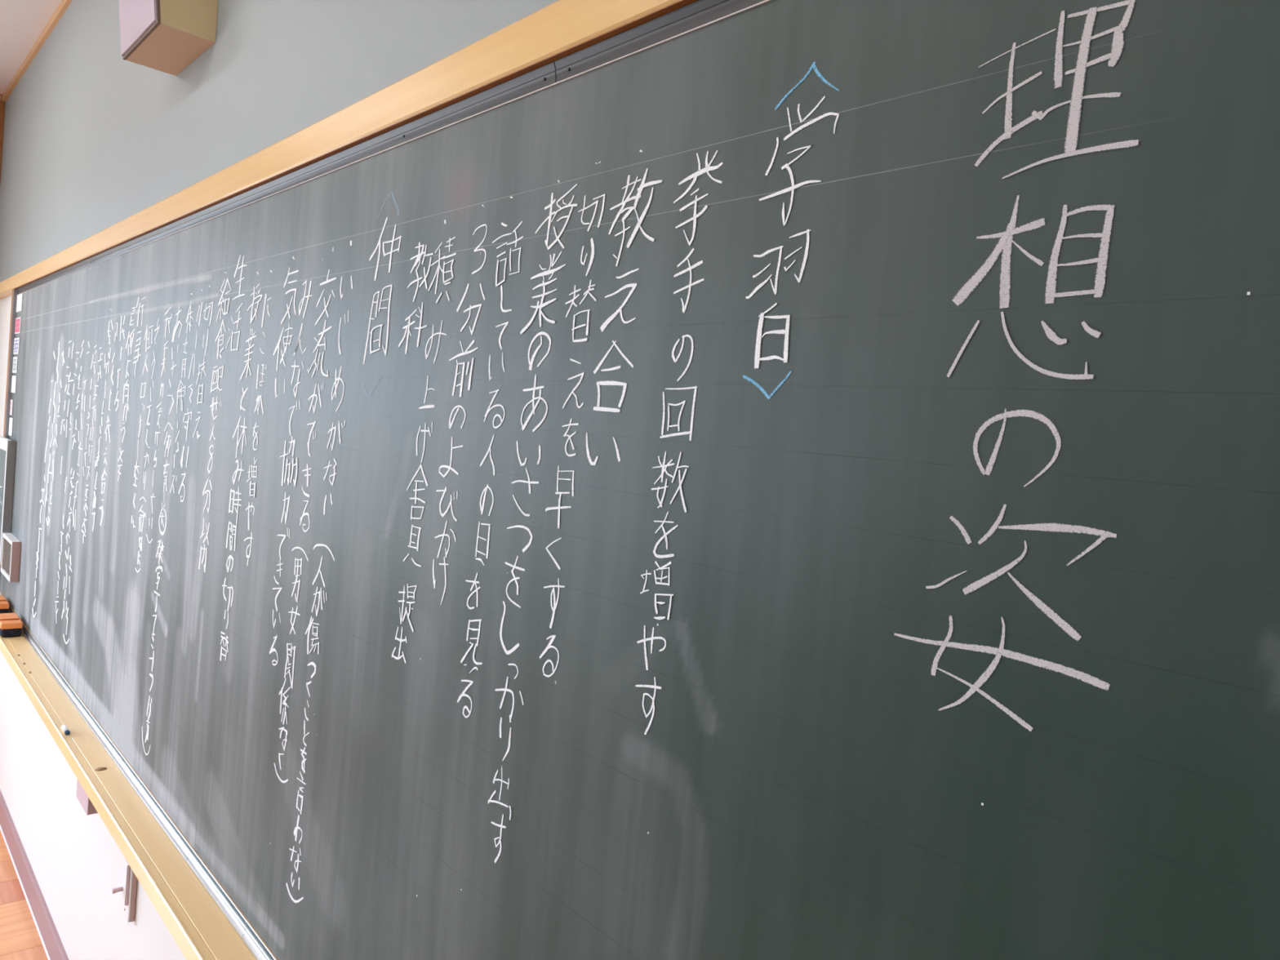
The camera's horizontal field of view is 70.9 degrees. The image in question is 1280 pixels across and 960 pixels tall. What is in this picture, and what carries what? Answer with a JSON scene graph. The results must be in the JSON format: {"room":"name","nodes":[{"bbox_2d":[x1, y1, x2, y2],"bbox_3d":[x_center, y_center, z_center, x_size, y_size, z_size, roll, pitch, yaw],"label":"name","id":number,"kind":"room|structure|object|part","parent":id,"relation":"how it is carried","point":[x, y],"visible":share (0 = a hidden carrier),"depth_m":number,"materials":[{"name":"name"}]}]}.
{"room":"school classroom","nodes":[
{"label":"school classroom","id":0,"kind":"room"},
{"bbox_2d":[0,830,48,959],"bbox_3d":[-3.361,1.487,-1.192,7.890,0.080,8.480,3,3,-42],"label":"floor","id":1,"kind":"structure","parent":0,"point":[20,938],"depth_m":2.86,"materials":[{"name":"brown wood"}]},
{"bbox_2d":[0,0,62,94],"bbox_3d":[-3.075,-1.654,-1.325,7.890,0.120,8.480,3,3,-42],"label":"ceiling","id":2,"kind":"structure","parent":0,"point":[22,22],"depth_m":3.45,"materials":[{"name":"white paint"}]},
{"bbox_2d":[0,0,557,959],"bbox_3d":[-0.352,0.053,1.338,0.150,3.207,8.480,3,3,-42],"label":"wall","id":3,"kind":"structure","parent":0,"point":[94,138],"depth_m":2.33,"materials":[{"name":"grey paint"}]},
{"bbox_2d":[0,789,68,959],"bbox_3d":[-0.550,1.550,1.346,0.016,0.090,8.240,3,3,-42],"label":"baseboard","id":4,"kind":"structure","parent":3,"relation":"attached to","point":[53,946],"depth_m":2.95,"materials":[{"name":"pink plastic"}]},
{"bbox_2d":[1,0,72,102],"bbox_3d":[-0.277,-1.430,1.221,0.014,0.032,8.240,3,3,-42],"label":"trim","id":5,"kind":"structure","parent":3,"relation":"attached to","point":[64,5],"depth_m":3.55,"materials":[{"name":"brown wood"}]},
{"bbox_2d":[75,779,97,815],"bbox_3d":[-1.331,0.746,2.214,0.069,0.102,0.130,3,3,-42],"label":"bracket","id":6,"kind":"object","parent":3,"relation":"attached to","point":[85,802],"visible":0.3,"depth_m":2.17,"materials":[{"name":"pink metal"}]},
{"bbox_2d":[111,857,137,922],"bbox_3d":[-1.184,0.918,2.062,0.041,0.175,0.064,3,3,-42],"label":"hook","id":7,"kind":"object","parent":3,"relation":"attached to","point":[128,888],"visible":0.71,"depth_m":2.05,"materials":[{"name":"white plastic"}]},
{"bbox_3d":[-1.195,0.938,2.057,0.020,0.012,0.012,3,3,-42],"label":"knob","id":8,"kind":"part","parent":7,"relation":"part of","materials":[{"name":"pink paint"}]},
{"bbox_3d":[-1.172,0.918,2.072,0.010,0.175,0.064,3,3,-42],"label":"plate","id":9,"kind":"part","parent":7,"relation":"part of","materials":[{"name":"brown metal"}]},
{"bbox_2d":[0,633,256,959],"bbox_3d":[-1.108,0.707,1.948,0.100,0.037,5.850,3,3,-42],"label":"chalk tray","id":10,"kind":"object","parent":3,"relation":"attached to","point":[201,931],"visible":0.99,"depth_m":1.82,"materials":[{"name":"brown wood"}]},
{"bbox_2d":[0,595,9,613],"bbox_3d":[-2.447,0.477,3.420,0.062,0.053,0.175,3,3,-42],"label":"eraser","id":11,"kind":"object","parent":10,"relation":"on","point":[4,605],"visible":0.88,"depth_m":3.37,"materials":[{"name":"orange plastic"}]},
{"bbox_2d":[0,613,22,637],"bbox_3d":[-2.225,0.508,3.167,0.065,0.053,0.178,3,3,-42],"label":"eraser","id":12,"kind":"object","parent":10,"relation":"on","point":[11,624],"visible":1,"depth_m":3.11,"materials":[{"name":"orange plastic"}]},
{"bbox_2d":[61,724,70,735],"bbox_3d":[-1.463,0.637,2.291,0.012,0.012,0.052,3,3,-42],"label":"stick","id":13,"kind":"object","parent":10,"relation":"on","point":[64,727],"visible":1,"depth_m":2.28,"materials":[{"name":"white"}]},
{"bbox_2d":[118,0,217,75],"bbox_3d":[-1.015,-1.110,1.913,0.150,0.376,0.289,3,3,-42],"label":"wall speaker","id":14,"kind":"object","parent":3,"relation":"attached to","point":[166,36],"visible":1,"depth_m":1.87,"materials":[{"name":"beige wood"}]},
{"bbox_2d":[0,0,698,299],"bbox_3d":[-0.366,-0.500,1.249,0.034,0.057,8.228,3,3,-42],"label":"trim","id":15,"kind":"structure","parent":3,"relation":"attached to","point":[562,28],"depth_m":1.15,"materials":[{"name":"brown wood"}]},
{"bbox_2d":[0,0,1279,959],"bbox_3d":[-0.834,0.095,1.730,0.033,1.251,5.244,3,3,-42],"label":"chalkboard","id":16,"kind":"object","parent":3,"relation":"attached to","point":[740,479],"visible":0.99,"depth_m":0.74,"materials":[{"name":"green ceramic"}]},
{"bbox_2d":[0,435,16,564],"bbox_3d":[-2.587,0.069,3.639,0.028,0.486,0.419,3,3,-42],"label":"framed board","id":17,"kind":"object","parent":16,"relation":"attached to","point":[7,446],"visible":0.81,"depth_m":3.49,"materials":[{"name":"white plastic"}]},
{"bbox_3d":[-2.592,0.081,3.639,0.008,0.421,0.375,3,3,-42],"label":"panel","id":18,"kind":"part","parent":17,"relation":"part of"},
{"bbox_3d":[-2.594,0.069,3.636,0.014,0.486,0.415,3,3,-42],"label":"frame","id":19,"kind":"part","parent":17,"relation":"part of","materials":[{"name":"white plastic"}]},
{"bbox_2d":[8,417,13,435],"bbox_3d":[-2.516,-0.213,3.596,0.002,0.072,0.084,3,3,-42],"label":"card","id":20,"kind":"object","parent":16,"relation":"attached to","point":[11,420],"visible":1,"depth_m":3.59,"materials":[{"name":"white"}]},
{"bbox_2d":[0,533,21,582],"bbox_3d":[-2.374,0.290,3.392,0.027,0.150,0.240,3,3,-42],"label":"box","id":21,"kind":"object","parent":16,"relation":"attached to","point":[11,547],"visible":1,"depth_m":3.33,"materials":[{"name":"white plastic"}]},
{"bbox_3d":[-2.295,0.301,3.305,0.026,0.149,0.004,3,3,-42],"label":"panel","id":22,"kind":"part","parent":21,"relation":"part of","materials":[{"name":"brown laminate"}]},
{"bbox_2d":[9,399,13,415],"bbox_3d":[-2.519,-0.291,3.604,0.003,0.063,0.054,3,3,-42],"label":"card","id":23,"kind":"object","parent":16,"relation":"attached to","point":[11,401],"visible":1,"depth_m":3.60,"materials":[{"name":"white"}]},
{"bbox_2d":[11,375,17,392],"bbox_3d":[-2.492,-0.381,3.580,0.002,0.068,0.109,3,3,-42],"label":"card","id":24,"kind":"object","parent":16,"relation":"attached to","point":[14,377],"visible":1,"depth_m":3.57,"materials":[{"name":"white paper"}]},
{"bbox_2d":[12,356,17,373],"bbox_3d":[-2.485,-0.458,3.576,0.003,0.064,0.109,3,3,-42],"label":"card","id":25,"kind":"object","parent":16,"relation":"attached to","point":[15,358],"visible":1,"depth_m":3.57,"materials":[{"name":"white paper"}]},
{"bbox_2d":[13,337,19,354],"bbox_3d":[-2.472,-0.531,3.566,0.003,0.065,0.126,3,3,-42],"label":"card","id":26,"kind":"object","parent":16,"relation":"attached to","point":[16,341],"visible":1,"depth_m":3.56,"materials":[{"name":"white paper"}]},
{"bbox_2d":[13,338,18,352],"bbox_3d":[-2.473,-0.533,3.565,0.001,0.054,0.101,3,3,-42],"label":"print","id":27,"kind":"object","parent":26,"relation":"attached to","point":[16,340],"depth_m":3.56,"materials":[{"name":"white paper"}]},
{"bbox_2d":[14,316,21,333],"bbox_3d":[-2.463,-0.611,3.561,0.003,0.063,0.132,3,3,-42],"label":"card","id":28,"kind":"object","parent":16,"relation":"attached to","point":[18,321],"visible":1,"depth_m":3.55,"materials":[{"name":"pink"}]},
{"bbox_2d":[16,293,22,312],"bbox_3d":[-2.452,-0.700,3.554,0.002,0.069,0.133,3,3,-42],"label":"card","id":29,"kind":"object","parent":16,"relation":"attached to","point":[20,297],"visible":1,"depth_m":3.54,"materials":[{"name":"white paper"}]},
{"bbox_3d":[-2.033,-0.691,3.091,0.005,0.021,1.391,3,3,-42],"label":"map rail","id":30,"kind":"part","parent":16,"relation":"part of","materials":[{"name":"metal"}]},
{"bbox_3d":[-0.829,-0.524,1.753,0.005,0.021,2.223,3,3,-42],"label":"map rail","id":31,"kind":"part","parent":16,"relation":"part of","materials":[{"name":"metal"}]},
{"bbox_3d":[0.424,-0.351,0.361,0.005,0.021,1.534,3,3,-42],"label":"map rail","id":32,"kind":"part","parent":16,"relation":"part of","materials":[{"name":"metal"}]},
{"bbox_3d":[-6.067,-0.488,1.795,7.740,3.207,0.150,3,3,-42],"label":"wall","id":33,"kind":"structure","parent":0,"visible":0},
{"bbox_2d":[0,101,4,182],"bbox_3d":[-3.063,-1.596,4.253,0.080,0.401,0.010,3,3,-42],"label":"trim","id":34,"kind":"structure","parent":33,"relation":"attached to","point":[2,103],"depth_m":4.27,"materials":[{"name":"brown wood"}]}
]}

